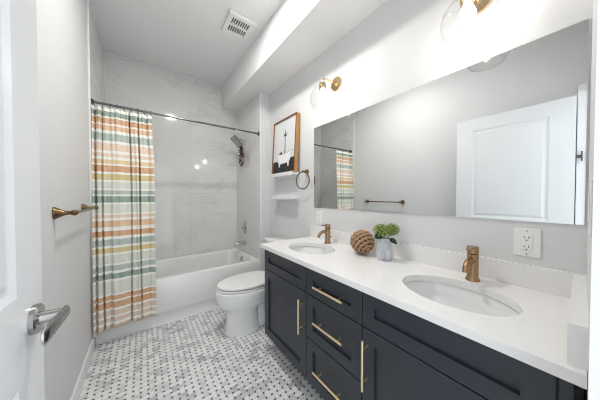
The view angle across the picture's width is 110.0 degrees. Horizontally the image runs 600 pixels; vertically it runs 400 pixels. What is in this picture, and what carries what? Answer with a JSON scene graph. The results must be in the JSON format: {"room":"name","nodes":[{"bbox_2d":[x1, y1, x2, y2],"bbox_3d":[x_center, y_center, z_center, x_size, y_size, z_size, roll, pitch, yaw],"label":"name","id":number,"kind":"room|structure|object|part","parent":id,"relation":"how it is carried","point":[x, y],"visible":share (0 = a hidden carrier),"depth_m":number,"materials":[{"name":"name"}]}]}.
{"room":"bathroom","nodes":[
{"label":"bathroom","id":0,"kind":"room"},
{"bbox_2d":[36,0,91,399],"bbox_3d":[-1.168,-0.192,0.910,0.100,2.813,3.659,-1,1,-37],"label":"wall","id":1,"kind":"structure","parent":0,"point":[62,60],"depth_m":1.14,"materials":[{"name":"paint"}]},
{"bbox_2d":[52,204,98,219],"bbox_3d":[-1.302,0.059,1.248,0.082,0.060,0.630,-1,1,-37],"label":"towel bar","id":2,"kind":"object","parent":1,"relation":"attached to","point":[56,212],"visible":1,"depth_m":1.02,"materials":[{"name":"gold metal"}]},
{"bbox_3d":[-1.132,0.063,1.019,0.082,0.060,0.060,-1,1,-37],"label":"post","id":3,"kind":"part","parent":2,"relation":"part of","materials":[{"name":"gold metal"}]},
{"bbox_3d":[-1.472,0.055,1.476,0.082,0.060,0.060,-1,1,-37],"label":"post","id":4,"kind":"part","parent":2,"relation":"part of","materials":[{"name":"gold metal"}]},
{"bbox_2d":[70,337,94,399],"bbox_3d":[-0.960,1.167,0.749,0.013,0.100,2.340,-1,1,-37],"label":"baseboard","id":5,"kind":"structure","parent":1,"relation":"attached to","point":[76,392],"depth_m":1.38,"materials":[{"name":"white paint"}]},
{"bbox_2d":[86,0,94,339],"bbox_3d":[-1.663,-0.205,1.670,0.012,2.813,0.014,-1,1,-37],"label":"trim","id":6,"kind":"structure","parent":1,"relation":"attached to","point":[88,37],"depth_m":1.66,"materials":[{"name":"white paint"}]},
{"bbox_2d":[89,0,104,343],"bbox_3d":[-1.912,-0.211,2.002,0.009,2.813,0.817,-1,1,-37],"label":"tile","id":7,"kind":"structure","parent":1,"relation":"attached to","point":[97,84],"depth_m":1.89,"materials":[{"name":"tile"}]},
{"bbox_2d":[104,54,236,258],"bbox_3d":[-1.540,-0.226,2.851,1.619,2.813,0.100,-1,1,-37],"label":"wall","id":8,"kind":"structure","parent":0,"point":[195,164],"depth_m":2.80,"materials":[{"name":"tile"}]},
{"bbox_2d":[104,52,236,113],"bbox_3d":[-1.553,-1.462,2.747,1.481,0.336,0.016,-1,1,-37],"label":"trim","id":9,"kind":"structure","parent":8,"relation":"attached to","point":[106,53],"depth_m":2.63,"materials":[{"name":"white paint"}]},
{"bbox_2d":[90,0,283,86],"bbox_3d":[-0.478,-1.657,1.398,1.819,0.100,3.659,-1,1,-37],"label":"ceiling","id":10,"kind":"structure","parent":0,"point":[187,38],"depth_m":2.03,"materials":[{"name":"paint"}]},
{"bbox_2d":[222,9,256,40],"bbox_3d":[-0.569,-1.602,1.947,0.240,0.030,0.262,-1,1,-37],"label":"ceiling vent","id":11,"kind":"object","parent":10,"relation":"in","point":[237,25],"visible":1,"depth_m":1.94,"materials":[{"name":"white plastic"}]},
{"bbox_2d":[221,0,387,112],"bbox_3d":[-0.055,-1.457,1.895,0.352,0.318,3.171,-1,1,-37],"label":"soffit","id":12,"kind":"structure","parent":10,"relation":"attached to","point":[298,32],"depth_m":1.80,"materials":[{"name":"paint"}]},
{"bbox_2d":[78,308,323,399],"bbox_3d":[-0.478,1.255,1.448,1.819,0.100,3.659,-1,1,-37],"label":"floor","id":13,"kind":"structure","parent":0,"point":[189,358],"depth_m":1.52,"materials":[{"name":"tile"}]},
{"bbox_2d":[95,247,259,345],"bbox_3d":[-1.320,0.964,2.475,1.479,0.448,0.796,-1,1,-37],"label":"bathtub","id":14,"kind":"object","parent":13,"relation":"on","point":[186,285],"visible":0.66,"depth_m":2.20,"materials":[{"name":"white ceramic"}]},
{"bbox_2d":[132,247,259,320],"bbox_3d":[-1.320,0.901,2.474,1.479,0.323,0.796,-1,1,-37],"label":"basin","id":15,"kind":"object","parent":14,"relation":"in","point":[183,281],"depth_m":2.28,"materials":[{"name":"white ceramic"}]},
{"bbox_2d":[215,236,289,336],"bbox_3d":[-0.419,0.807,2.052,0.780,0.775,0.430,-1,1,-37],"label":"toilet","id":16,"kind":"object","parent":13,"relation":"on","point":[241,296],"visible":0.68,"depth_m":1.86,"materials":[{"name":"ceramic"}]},
{"bbox_3d":[-0.503,0.997,1.993,0.570,0.398,0.372,-1,1,-37],"label":"bowl","id":17,"kind":"part","parent":16,"relation":"part of","materials":[{"name":"ceramic"}]},
{"bbox_3d":[-0.509,0.789,1.984,0.535,0.018,0.366,-1,1,-37],"label":"seat","id":18,"kind":"part","parent":16,"relation":"part of","materials":[{"name":"white plastic"}]},
{"bbox_3d":[-0.505,0.763,1.987,0.535,0.034,0.364,-1,1,-37],"label":"lid","id":19,"kind":"part","parent":16,"relation":"part of","materials":[{"name":"white plastic"}]},
{"bbox_3d":[-0.190,0.433,2.216,0.210,0.033,0.430,-1,1,-37],"label":"tank lid","id":20,"kind":"part","parent":16,"relation":"part of","materials":[{"name":"ceramic"}]},
{"bbox_2d":[265,250,573,399],"bbox_3d":[0.353,0.797,1.218,0.547,0.824,1.498,-1,1,-37],"label":"vanity cabinet","id":21,"kind":"object","parent":13,"relation":"on","point":[349,343],"visible":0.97,"depth_m":0.88,"materials":[{"name":"grey paint"}]},
{"bbox_3d":[-0.116,0.806,1.470,0.020,0.518,0.529,-1,1,-37],"label":"door","id":22,"kind":"part","parent":21,"relation":"part of","materials":[{"name":"grey paint"}]},
{"bbox_3d":[0.000,0.698,1.265,0.039,0.210,0.012,-1,1,-37],"label":"handle","id":23,"kind":"part","parent":21,"relation":"part of","materials":[{"name":"gold metal"}]},
{"bbox_3d":[0.142,0.950,1.078,0.039,0.011,0.210,-1,1,-37],"label":"handle","id":24,"kind":"part","parent":21,"relation":"part of","materials":[{"name":"gold metal"}]},
{"bbox_3d":[0.142,0.677,1.073,0.039,0.011,0.210,-1,1,-37],"label":"handle","id":25,"kind":"part","parent":21,"relation":"part of","materials":[{"name":"gold metal"}]},
{"bbox_3d":[0.142,0.479,1.070,0.039,0.011,0.210,-1,1,-37],"label":"handle","id":26,"kind":"part","parent":21,"relation":"part of","materials":[{"name":"gold metal"}]},
{"bbox_3d":[0.162,0.942,1.099,0.020,0.260,0.393,-1,1,-37],"label":"drawer","id":27,"kind":"part","parent":21,"relation":"part of","materials":[{"name":"grey paint"}]},
{"bbox_3d":[0.162,0.680,1.094,0.020,0.253,0.393,-1,1,-37],"label":"drawer","id":28,"kind":"part","parent":21,"relation":"part of","materials":[{"name":"grey paint"}]},
{"bbox_3d":[0.162,0.471,1.090,0.020,0.155,0.393,-1,1,-37],"label":"drawer","id":29,"kind":"part","parent":21,"relation":"part of","materials":[{"name":"grey paint"}]},
{"bbox_3d":[0.274,0.701,0.897,0.039,0.217,0.012,-1,1,-37],"label":"handle","id":30,"kind":"part","parent":21,"relation":"part of","materials":[{"name":"gold metal"}]},
{"bbox_2d":[260,236,586,389],"bbox_3d":[0.356,0.371,1.218,0.534,0.028,1.541,-1,1,-37],"label":"countertop","id":31,"kind":"structure","parent":21,"relation":"on","point":[536,337],"depth_m":0.76,"materials":[{"name":"white stone"}]},
{"bbox_2d":[291,246,332,253],"bbox_3d":[0.083,0.460,1.547,0.340,0.160,0.430,-1,1,-37],"label":"sink","id":32,"kind":"object","parent":31,"relation":"in","point":[302,249],"visible":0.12,"depth_m":1.71,"materials":[{"name":"ceramic"}]},
{"bbox_2d":[317,224,331,243],"bbox_3d":[0.196,0.272,1.674,0.150,0.153,0.054,-1,1,-37],"label":"faucet","id":33,"kind":"object","parent":31,"relation":"on","point":[326,231],"visible":1,"depth_m":1.67,"materials":[{"name":"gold metal"}]},
{"bbox_3d":[0.177,0.267,1.659,0.102,0.056,0.024,-1,1,-37],"label":"spout","id":34,"kind":"part","parent":33,"relation":"part of","materials":[{"name":"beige metal"}]},
{"bbox_3d":[0.207,0.212,1.681,0.086,0.032,0.043,-1,1,-37],"label":"lever","id":35,"kind":"part","parent":33,"relation":"part of","materials":[{"name":"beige metal"}]},
{"bbox_2d":[350,230,374,253],"bbox_3d":[0.409,0.275,1.383,0.158,0.160,0.158,-1,1,-37],"label":"woven ball","id":36,"kind":"object","parent":31,"relation":"on","point":[362,241],"visible":1,"depth_m":1.33,"materials":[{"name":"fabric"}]},
{"bbox_2d":[376,237,393,260],"bbox_3d":[0.507,0.292,1.259,0.102,0.128,0.100,-1,1,-37],"label":"vase","id":37,"kind":"object","parent":31,"relation":"on","point":[384,248],"visible":0.94,"depth_m":1.22,"materials":[{"name":"ceramic"}]},
{"bbox_2d":[373,224,390,238],"bbox_3d":[0.482,0.213,1.242,0.096,0.147,0.098,-1,1,-37],"label":"flower","id":38,"kind":"object","parent":37,"relation":"in","point":[381,231],"visible":0.99,"depth_m":1.22,"materials":[{"name":"green plant"}]},
{"bbox_2d":[387,223,399,243],"bbox_3d":[0.556,0.214,1.274,0.095,0.146,0.090,-1,1,-37],"label":"flower","id":39,"kind":"object","parent":37,"relation":"in","point":[394,229],"visible":0.73,"depth_m":1.25,"materials":[{"name":"green plant"}]},
{"bbox_2d":[404,281,519,316],"bbox_3d":[0.610,0.472,0.838,0.340,0.160,0.430,-1,1,-37],"label":"sink","id":40,"kind":"object","parent":31,"relation":"in","point":[449,295],"visible":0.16,"depth_m":0.94,"materials":[{"name":"ceramic"}]},
{"bbox_2d":[462,245,479,281],"bbox_3d":[0.751,0.285,0.927,0.150,0.153,0.054,-1,1,-37],"label":"faucet","id":41,"kind":"object","parent":31,"relation":"on","point":[471,263],"visible":1,"depth_m":0.93,"materials":[{"name":"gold metal"}]},
{"bbox_3d":[0.732,0.280,0.913,0.102,0.056,0.024,-1,1,-37],"label":"spout","id":42,"kind":"part","parent":41,"relation":"part of","materials":[{"name":"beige metal"}]},
{"bbox_3d":[0.762,0.225,0.935,0.086,0.032,0.043,-1,1,-37],"label":"lever","id":43,"kind":"part","parent":41,"relation":"part of","materials":[{"name":"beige metal"}]},
{"bbox_2d":[567,273,588,371],"bbox_3d":[0.818,0.320,0.616,0.513,0.094,0.028,-1,1,-37],"label":"side splash","id":44,"kind":"object","parent":31,"relation":"on","point":[578,320],"visible":0.93,"depth_m":0.47,"materials":[{"name":"white stone"}]},
{"bbox_3d":[0.443,0.819,0.718,0.020,0.518,0.540,-1,1,-37],"label":"door","id":45,"kind":"part","parent":21,"relation":"part of","materials":[{"name":"grey paint"}]},
{"bbox_2d":[261,93,269,270],"bbox_3d":[-0.670,-0.068,2.941,0.119,2.495,0.797,-1,1,-37],"label":"wall","id":46,"kind":"structure","parent":0,"point":[265,172],"depth_m":2.62,"materials":[{"name":"paint"}]},
{"bbox_2d":[237,93,259,259],"bbox_3d":[-0.722,-0.068,2.903,0.010,2.495,0.796,-1,1,-37],"label":"tile","id":47,"kind":"structure","parent":46,"relation":"attached to","point":[248,117],"depth_m":2.83,"materials":[{"name":"tile"}]},
{"bbox_2d":[91,98,259,135],"bbox_3d":[-1.104,-0.810,2.154,1.481,0.052,0.052,-1,1,-37],"label":"shower curtain rod","id":48,"kind":"object","parent":47,"relation":"attached to","point":[92,100],"visible":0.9,"depth_m":2.03,"materials":[{"name":"metal"}]},
{"bbox_3d":[-1.459,-0.796,1.890,0.011,0.058,0.058,-1,1,-37],"label":"curtain ring","id":49,"kind":"object","parent":48,"relation":"hanging from","visible":0},
{"bbox_2d":[91,105,155,336],"bbox_3d":[-1.503,0.157,1.817,0.412,1.847,0.141,-1,1,-37],"label":"shower curtain","id":50,"kind":"object","parent":49,"relation":"hanging from","point":[123,174],"visible":1,"depth_m":1.77,"materials":[{"name":"fabric"}]},
{"bbox_2d":[230,135,244,147],"bbox_3d":[-0.851,-0.803,2.905,0.188,0.137,0.144,-1,1,-37],"label":"shower fixture","id":51,"kind":"object","parent":47,"relation":"attached to","point":[235,140],"visible":1,"depth_m":2.88,"materials":[{"name":"silver metal"}]},
{"bbox_2d":[238,146,244,165],"bbox_3d":[-0.816,-0.618,2.934,0.103,0.297,0.096,-1,1,-37],"label":"bundle","id":52,"kind":"object","parent":51,"relation":"hanging from","point":[240,148],"visible":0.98,"depth_m":2.93,"materials":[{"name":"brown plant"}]},
{"bbox_2d":[234,240,245,246],"bbox_3d":[-0.844,0.607,2.935,0.161,0.072,0.068,-1,1,-37],"label":"tub spout","id":53,"kind":"object","parent":47,"relation":"attached to","point":[236,244],"visible":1,"depth_m":2.92,"materials":[{"name":"silver metal"}]},
{"bbox_2d":[240,221,246,233],"bbox_3d":[-0.805,0.389,2.960,0.064,0.184,0.132,-1,1,-37],"label":"shower valve","id":54,"kind":"object","parent":47,"relation":"attached to","point":[244,227],"visible":1,"depth_m":2.95,"materials":[{"name":"silver metal"}]},
{"bbox_3d":[-0.783,0.389,2.976,0.010,0.184,0.120,-1,1,-37],"label":"plate","id":55,"kind":"part","parent":54,"relation":"part of","materials":[{"name":"silver metal"}]},
{"bbox_2d":[260,92,261,270],"bbox_3d":[-0.483,-0.062,2.582,0.017,2.495,0.005,-1,1,-37],"label":"trim","id":56,"kind":"structure","parent":46,"relation":"attached to","point":[260,92],"depth_m":2.58,"materials":[{"name":"white paint"}]},
{"bbox_2d":[269,0,592,399],"bbox_3d":[0.212,-0.210,1.936,0.100,2.813,3.659,-1,1,-37],"label":"wall","id":57,"kind":"structure","parent":0,"point":[401,46],"depth_m":1.23,"materials":[{"name":"paint"}]},
{"bbox_2d":[271,171,298,179],"bbox_3d":[-0.171,-0.265,2.286,0.095,0.056,0.430,-1,1,-37],"label":"wall shelf","id":58,"kind":"object","parent":57,"relation":"attached to","point":[290,174],"visible":0.9,"depth_m":2.23,"materials":[{"name":"white paint"}]},
{"bbox_2d":[272,112,299,173],"bbox_3d":[-0.164,-0.583,2.276,0.078,0.594,0.452,-1,1,-37],"label":"framed picture","id":59,"kind":"object","parent":58,"relation":"on","point":[286,131],"visible":0.98,"depth_m":2.23,"materials":[{"name":"white paper"}]},
{"bbox_2d":[273,156,293,173],"bbox_3d":[-0.181,-0.372,2.267,0.009,0.146,0.428,-1,1,-37],"label":"print","id":60,"kind":"object","parent":59,"relation":"attached to","point":[285,163],"depth_m":2.26},
{"bbox_2d":[271,196,298,200],"bbox_3d":[-0.171,-0.019,2.290,0.095,0.056,0.430,-1,1,-37],"label":"wall shelf","id":61,"kind":"object","parent":57,"relation":"attached to","point":[279,198],"visible":1,"depth_m":2.23,"materials":[{"name":"white paint"}]},
{"bbox_2d":[296,169,309,188],"bbox_3d":[0.042,-0.200,2.027,0.172,0.198,0.070,1,1,44],"label":"towel ring","id":62,"kind":"object","parent":57,"relation":"attached to","point":[306,171],"visible":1,"depth_m":2.02,"materials":[{"name":"gold metal"}]},
{"bbox_2d":[317,211,321,223],"bbox_3d":[0.173,0.156,1.903,0.009,0.115,0.070,-1,1,-37],"label":"wall outlet","id":63,"kind":"object","parent":57,"relation":"attached to","point":[319,213],"visible":1,"depth_m":1.89,"materials":[{"name":"white plastic"}]},
{"bbox_2d":[315,76,341,111],"bbox_3d":[0.198,-0.854,1.645,0.256,0.295,0.198,-1,1,-37],"label":"wall sconce","id":64,"kind":"object","parent":57,"relation":"attached to","point":[336,84],"visible":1,"depth_m":1.65,"materials":[{"name":"gold metal"}]},
{"bbox_2d":[319,81,325,90],"bbox_3d":[0.175,-0.881,1.627,0.054,0.055,0.054,-1,1,-37],"label":"socket","id":65,"kind":"object","parent":64,"relation":"attached to","point":[322,85],"depth_m":1.61,"materials":[{"name":"gold metal"}]},
{"bbox_3d":[0.175,-0.809,1.628,0.060,0.092,0.060,-1,1,-37],"label":"bulb","id":66,"kind":"part","parent":64,"relation":"part of","materials":[{"name":"white glass"}]},
{"bbox_3d":[0.228,-0.926,1.665,0.147,0.054,0.015,-1,1,-37],"label":"arm","id":67,"kind":"part","parent":64,"relation":"part of","materials":[{"name":"gold metal"}]},
{"bbox_3d":[0.292,-0.945,1.713,0.022,0.116,0.116,-1,1,-37],"label":"wall plate","id":68,"kind":"part","parent":64,"relation":"part of","materials":[{"name":"gold metal"}]},
{"bbox_2d":[311,226,572,297],"bbox_3d":[0.558,0.307,1.384,0.014,0.094,1.513,-1,1,-37],"label":"backsplash","id":69,"kind":"structure","parent":57,"relation":"attached to","point":[552,281],"depth_m":0.95,"materials":[{"name":"white stone"}]},
{"bbox_2d":[314,18,589,224],"bbox_3d":[0.578,-0.287,1.352,0.006,0.735,1.500,-1,1,-37],"label":"wall mirror","id":70,"kind":"object","parent":57,"relation":"attached to","point":[503,136],"visible":1,"depth_m":0.99,"materials":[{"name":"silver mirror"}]},
{"bbox_2d":[442,0,498,48],"bbox_3d":[0.740,-0.841,0.916,0.256,0.295,0.198,-1,1,-37],"label":"wall sconce","id":71,"kind":"object","parent":57,"relation":"attached to","point":[471,9],"visible":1,"depth_m":0.90,"materials":[{"name":"white glass"}]},
{"bbox_2d":[460,0,474,7],"bbox_3d":[0.717,-0.868,0.898,0.054,0.055,0.054,-1,1,-37],"label":"bulb","id":72,"kind":"object","parent":71,"relation":"attached to","point":[462,2],"depth_m":0.89,"materials":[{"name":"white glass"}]},
{"bbox_3d":[0.717,-0.796,0.899,0.060,0.092,0.060,-1,1,-37],"label":"bulb","id":73,"kind":"part","parent":71,"relation":"part of","materials":[{"name":"white glass"}]},
{"bbox_3d":[0.834,-0.932,0.984,0.022,0.116,0.116,-1,1,-37],"label":"wall plate","id":74,"kind":"part","parent":71,"relation":"part of","materials":[{"name":"gold metal"}]},
{"bbox_2d":[513,228,540,257],"bbox_3d":[0.940,0.176,0.872,0.009,0.115,0.078,-1,1,-37],"label":"wall outlet","id":75,"kind":"object","parent":57,"relation":"attached to","point":[526,242],"visible":1,"depth_m":0.87,"materials":[{"name":"white plastic"}]},
{"bbox_2d":[584,0,596,399],"bbox_3d":[0.418,-0.180,0.218,1.619,2.813,0.120,-1,1,-37],"label":"wall","id":76,"kind":"structure","parent":0,"point":[594,22],"depth_m":0.53,"materials":[{"name":"paint"}]},
{"bbox_2d":[0,0,69,399],"bbox_3d":[-0.409,0.205,0.218,0.094,2.018,0.826,-1,1,-37],"label":"door","id":77,"kind":"structure","parent":76,"relation":"in","point":[23,314],"depth_m":0.45,"materials":[{"name":"paint"}]},
{"bbox_3d":[-0.443,0.205,0.215,0.035,2.018,0.790,-1,1,-37],"label":"panel","id":78,"kind":"part","parent":77,"relation":"part of","materials":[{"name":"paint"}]},
{"bbox_3d":[-0.608,0.281,0.511,0.052,0.068,0.068,-1,1,-37],"label":"handle","id":79,"kind":"part","parent":77,"relation":"part of","materials":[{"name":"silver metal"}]},
{"bbox_3d":[-0.574,0.292,0.496,0.015,0.051,0.097,-1,1,-27],"label":"lever","id":80,"kind":"part","parent":77,"relation":"part of","materials":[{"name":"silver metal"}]},
{"bbox_2d":[587,180,592,236],"bbox_3d":[0.624,0.017,0.452,0.070,0.116,0.005,-1,1,-37],"label":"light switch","id":81,"kind":"object","parent":76,"relation":"attached to","point":[590,195],"visible":0.99,"depth_m":0.43,"materials":[{"name":"white plastic"}]},
{"bbox_3d":[0.624,0.017,0.451,0.070,0.116,0.003,-1,1,-37],"label":"plate","id":82,"kind":"part","parent":81,"relation":"part of","materials":[{"name":"white plastic"}]},
{"bbox_2d":[588,0,599,399],"bbox_3d":[0.142,0.170,0.045,0.932,2.120,0.171,-1,1,-37],"label":"door frame","id":83,"kind":"structure","parent":76,"relation":"attached to","point":[594,331],"depth_m":0.34,"materials":[{"name":"white paint"}]}
]}

